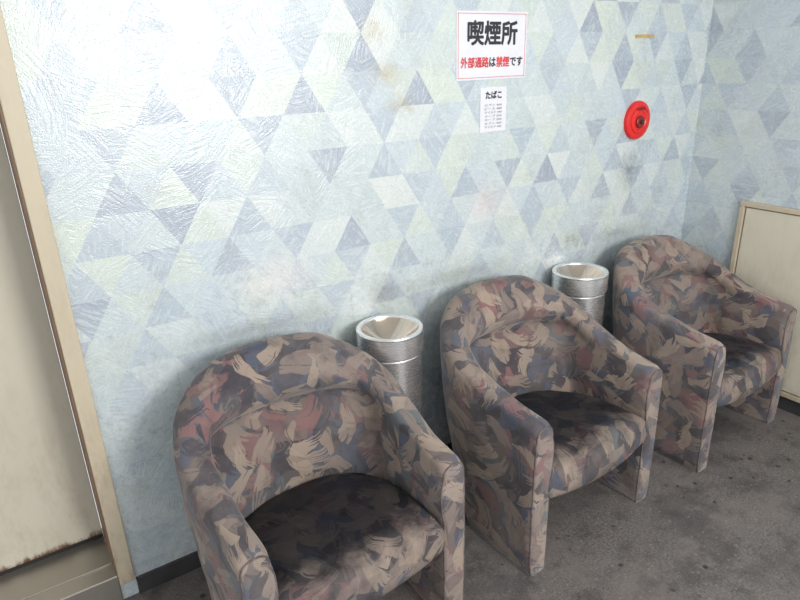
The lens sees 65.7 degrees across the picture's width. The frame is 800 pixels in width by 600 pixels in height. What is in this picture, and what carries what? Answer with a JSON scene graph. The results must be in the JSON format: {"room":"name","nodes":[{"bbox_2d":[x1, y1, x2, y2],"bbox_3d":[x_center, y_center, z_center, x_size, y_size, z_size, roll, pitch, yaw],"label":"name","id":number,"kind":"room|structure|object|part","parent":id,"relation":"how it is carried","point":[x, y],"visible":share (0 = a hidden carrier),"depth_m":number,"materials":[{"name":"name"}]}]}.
{"room":"smoking room","nodes":[
{"label":"smoking room","id":0,"kind":"room"},
{"bbox_2d":[0,0,713,598],"bbox_3d":[-0.530,-0.367,1.906,4.420,2.450,0.300,-15,25,-31],"label":"wall","id":1,"kind":"structure","parent":0,"point":[219,177],"depth_m":1.90,"materials":[{"name":"paper"}]},
{"bbox_2d":[0,127,102,571],"bbox_3d":[-1.400,-0.051,1.482,0.908,1.965,0.040,-15,25,-31],"label":"leaf","id":2,"kind":"object","parent":1,"relation":"attached to","point":[47,502],"visible":1,"depth_m":1.83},
{"bbox_2d":[0,103,117,574],"bbox_3d":[-0.961,-0.116,1.636,0.004,1.990,0.228,-15,25,-31],"label":"reveal","id":3,"kind":"object","parent":1,"relation":"attached to","point":[2,120],"visible":1,"depth_m":1.66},
{"bbox_2d":[0,530,123,599],"bbox_3d":[-1.319,0.959,1.789,0.920,0.105,0.262,-15,25,-31],"label":"sill","id":4,"kind":"structure","parent":1,"relation":"attached to","point":[103,583],"depth_m":1.91,"materials":[{"name":"metal"}]},
{"bbox_2d":[0,533,102,575],"bbox_3d":[-1.372,0.875,1.840,0.908,0.020,0.025,-15,25,-31],"label":"seal","id":5,"kind":"object","parent":4,"relation":"on","point":[99,535],"visible":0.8,"depth_m":1.98,"materials":[{"name":"rubber"}]},
{"bbox_2d":[17,561,112,599],"bbox_3d":[-1.286,0.927,1.718,0.916,0.005,0.010,-15,25,-31],"label":"track","id":6,"kind":"object","parent":4,"relation":"on","point":[109,563],"depth_m":1.88,"materials":[{"name":"beige metal"}]},
{"bbox_2d":[0,6,135,585],"bbox_3d":[-0.883,-0.094,1.567,0.045,2.076,0.034,-15,25,-31],"label":"door frame","id":7,"kind":"structure","parent":1,"relation":"attached to","point":[11,100],"depth_m":1.58,"materials":[{"name":"beige paint"}]},
{"bbox_2d":[136,442,452,592],"bbox_3d":[0.300,0.601,2.647,2.712,0.064,0.008,-15,25,-31],"label":"baseboard","id":8,"kind":"structure","parent":1,"relation":"attached to","point":[160,575],"depth_m":2.00,"materials":[{"name":"plastic"}]},
{"bbox_2d":[456,11,527,80],"bbox_3d":[0.318,-0.873,2.130,0.317,0.216,0.005,-15,25,-31],"label":"sign","id":9,"kind":"object","parent":1,"relation":"attached to","point":[489,44],"visible":1,"depth_m":2.12,"materials":[{"name":"white paper"}]},
{"bbox_2d":[479,86,506,132],"bbox_3d":[0.332,-0.679,2.210,0.122,0.152,0.004,-15,25,-31],"label":"notice","id":10,"kind":"object","parent":1,"relation":"attached to","point":[492,99],"visible":1,"depth_m":2.21,"materials":[{"name":"white paper"}]},
{"bbox_2d":[624,101,649,139],"bbox_3d":[1.022,-0.766,2.644,0.160,0.160,0.042,-15,25,-31],"label":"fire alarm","id":11,"kind":"object","parent":1,"relation":"attached to","point":[637,116],"visible":1,"depth_m":2.63,"materials":[{"name":"red plastic"}]},
{"bbox_2d":[635,34,653,37],"bbox_3d":[1.002,-1.081,2.540,0.120,0.013,0.002,-15,25,-31],"label":"tape strip","id":12,"kind":"object","parent":1,"relation":"attached to","point":[652,35],"visible":1,"depth_m":2.54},
{"bbox_2d":[124,406,799,599],"bbox_3d":[0.532,1.291,0.990,4.520,0.050,3.950,-15,25,-31],"label":"floor","id":13,"kind":"structure","parent":0,"point":[729,529],"depth_m":2.12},
{"bbox_2d":[173,332,464,599],"bbox_3d":[-0.239,0.565,1.773,0.687,0.790,0.615,-16,25,-32],"label":"armchair","id":14,"kind":"object","parent":13,"relation":"on","point":[306,470],"visible":1,"depth_m":1.75,"materials":[{"name":"fabric"}]},
{"bbox_2d":[245,473,445,599],"bbox_3d":[-0.198,0.650,1.746,0.526,0.139,0.477,-16,25,-32],"label":"seat cushion","id":15,"kind":"object","parent":14,"relation":"on","point":[324,536],"depth_m":1.67,"materials":[{"name":"fabric"}]},
{"bbox_2d":[356,314,423,416],"bbox_3d":[-0.024,0.429,2.192,0.226,0.730,0.226,-15,25,-31],"label":"ashtray","id":16,"kind":"object","parent":13,"relation":"on","point":[396,341],"visible":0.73,"depth_m":2.04,"materials":[{"name":"metal"}]},
{"bbox_2d":[361,317,417,338],"bbox_3d":[-0.033,0.126,2.076,0.188,0.070,0.188,-15,25,-31],"label":"bowl","id":17,"kind":"object","parent":16,"relation":"on","point":[371,327],"depth_m":2.12,"materials":[{"name":"metal"}]},
{"bbox_2d":[440,275,662,575],"bbox_3d":[0.498,0.368,2.223,0.687,0.790,0.615,-16,25,-33],"label":"armchair","id":18,"kind":"object","parent":13,"relation":"on","point":[543,402],"visible":1,"depth_m":2.13,"materials":[{"name":"fabric"}]},
{"bbox_2d":[514,390,646,498],"bbox_3d":[0.541,0.454,2.197,0.526,0.139,0.477,-16,25,-33],"label":"seat cushion","id":19,"kind":"object","parent":18,"relation":"on","point":[594,431],"depth_m":2.09,"materials":[{"name":"fabric"}]},
{"bbox_2d":[551,262,608,325],"bbox_3d":[0.751,0.218,2.677,0.226,0.730,0.226,-15,25,-31],"label":"ashtray","id":20,"kind":"object","parent":13,"relation":"on","point":[586,284],"visible":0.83,"depth_m":2.50,"materials":[{"name":"metal"}]},
{"bbox_2d":[557,265,603,277],"bbox_3d":[0.742,-0.084,2.561,0.188,0.070,0.188,-15,25,-31],"label":"bowl","id":21,"kind":"object","parent":20,"relation":"on","point":[563,271],"depth_m":2.61,"materials":[{"name":"metal"}]},
{"bbox_2d":[613,235,796,472],"bbox_3d":[1.258,0.166,2.688,0.687,0.790,0.615,-16,25,-33],"label":"armchair","id":22,"kind":"object","parent":13,"relation":"on","point":[716,339],"visible":0.89,"depth_m":2.57,"materials":[{"name":"fabric"}]},
{"bbox_2d":[703,333,782,407],"bbox_3d":[1.301,0.251,2.662,0.526,0.139,0.477,-16,25,-33],"label":"seat cushion","id":23,"kind":"object","parent":22,"relation":"on","point":[752,359],"depth_m":2.52,"materials":[{"name":"fabric"}]},
{"bbox_2d":[681,0,799,269],"bbox_3d":[2.348,-0.358,1.646,0.100,2.450,3.900,-15,25,-31],"label":"wall","id":24,"kind":"structure","parent":0,"point":[747,141],"depth_m":2.71,"materials":[{"name":"paper"}]},
{"bbox_2d":[729,200,799,402],"bbox_3d":[1.772,0.057,2.650,0.022,0.850,0.775,-15,25,-31],"label":"access hatch","id":25,"kind":"object","parent":24,"relation":"attached to","point":[766,246],"visible":0.51,"depth_m":2.75,"materials":[{"name":"beige paint"}]},
{"bbox_3d":[1.563,-0.050,2.945,0.022,0.806,0.022,-15,25,-31],"label":"frame","id":26,"kind":"part","parent":25,"relation":"part of","materials":[{"name":"beige paint"}]},
{"bbox_3d":[1.760,-0.329,2.502,0.022,0.022,0.775,-15,25,-31],"label":"frame","id":27,"kind":"part","parent":25,"relation":"part of","materials":[{"name":"beige paint"}]},
{"bbox_3d":[1.784,0.444,2.798,0.022,0.022,0.775,-15,25,-31],"label":"frame","id":28,"kind":"part","parent":25,"relation":"part of","materials":[{"name":"beige paint"}]},
{"bbox_2d":[777,396,799,415],"bbox_3d":[2.424,0.811,1.925,0.008,0.064,3.591,-15,25,-31],"label":"baseboard","id":29,"kind":"structure","parent":24,"relation":"attached to","point":[788,405],"depth_m":2.83,"materials":[{"name":"plastic"}]}
]}

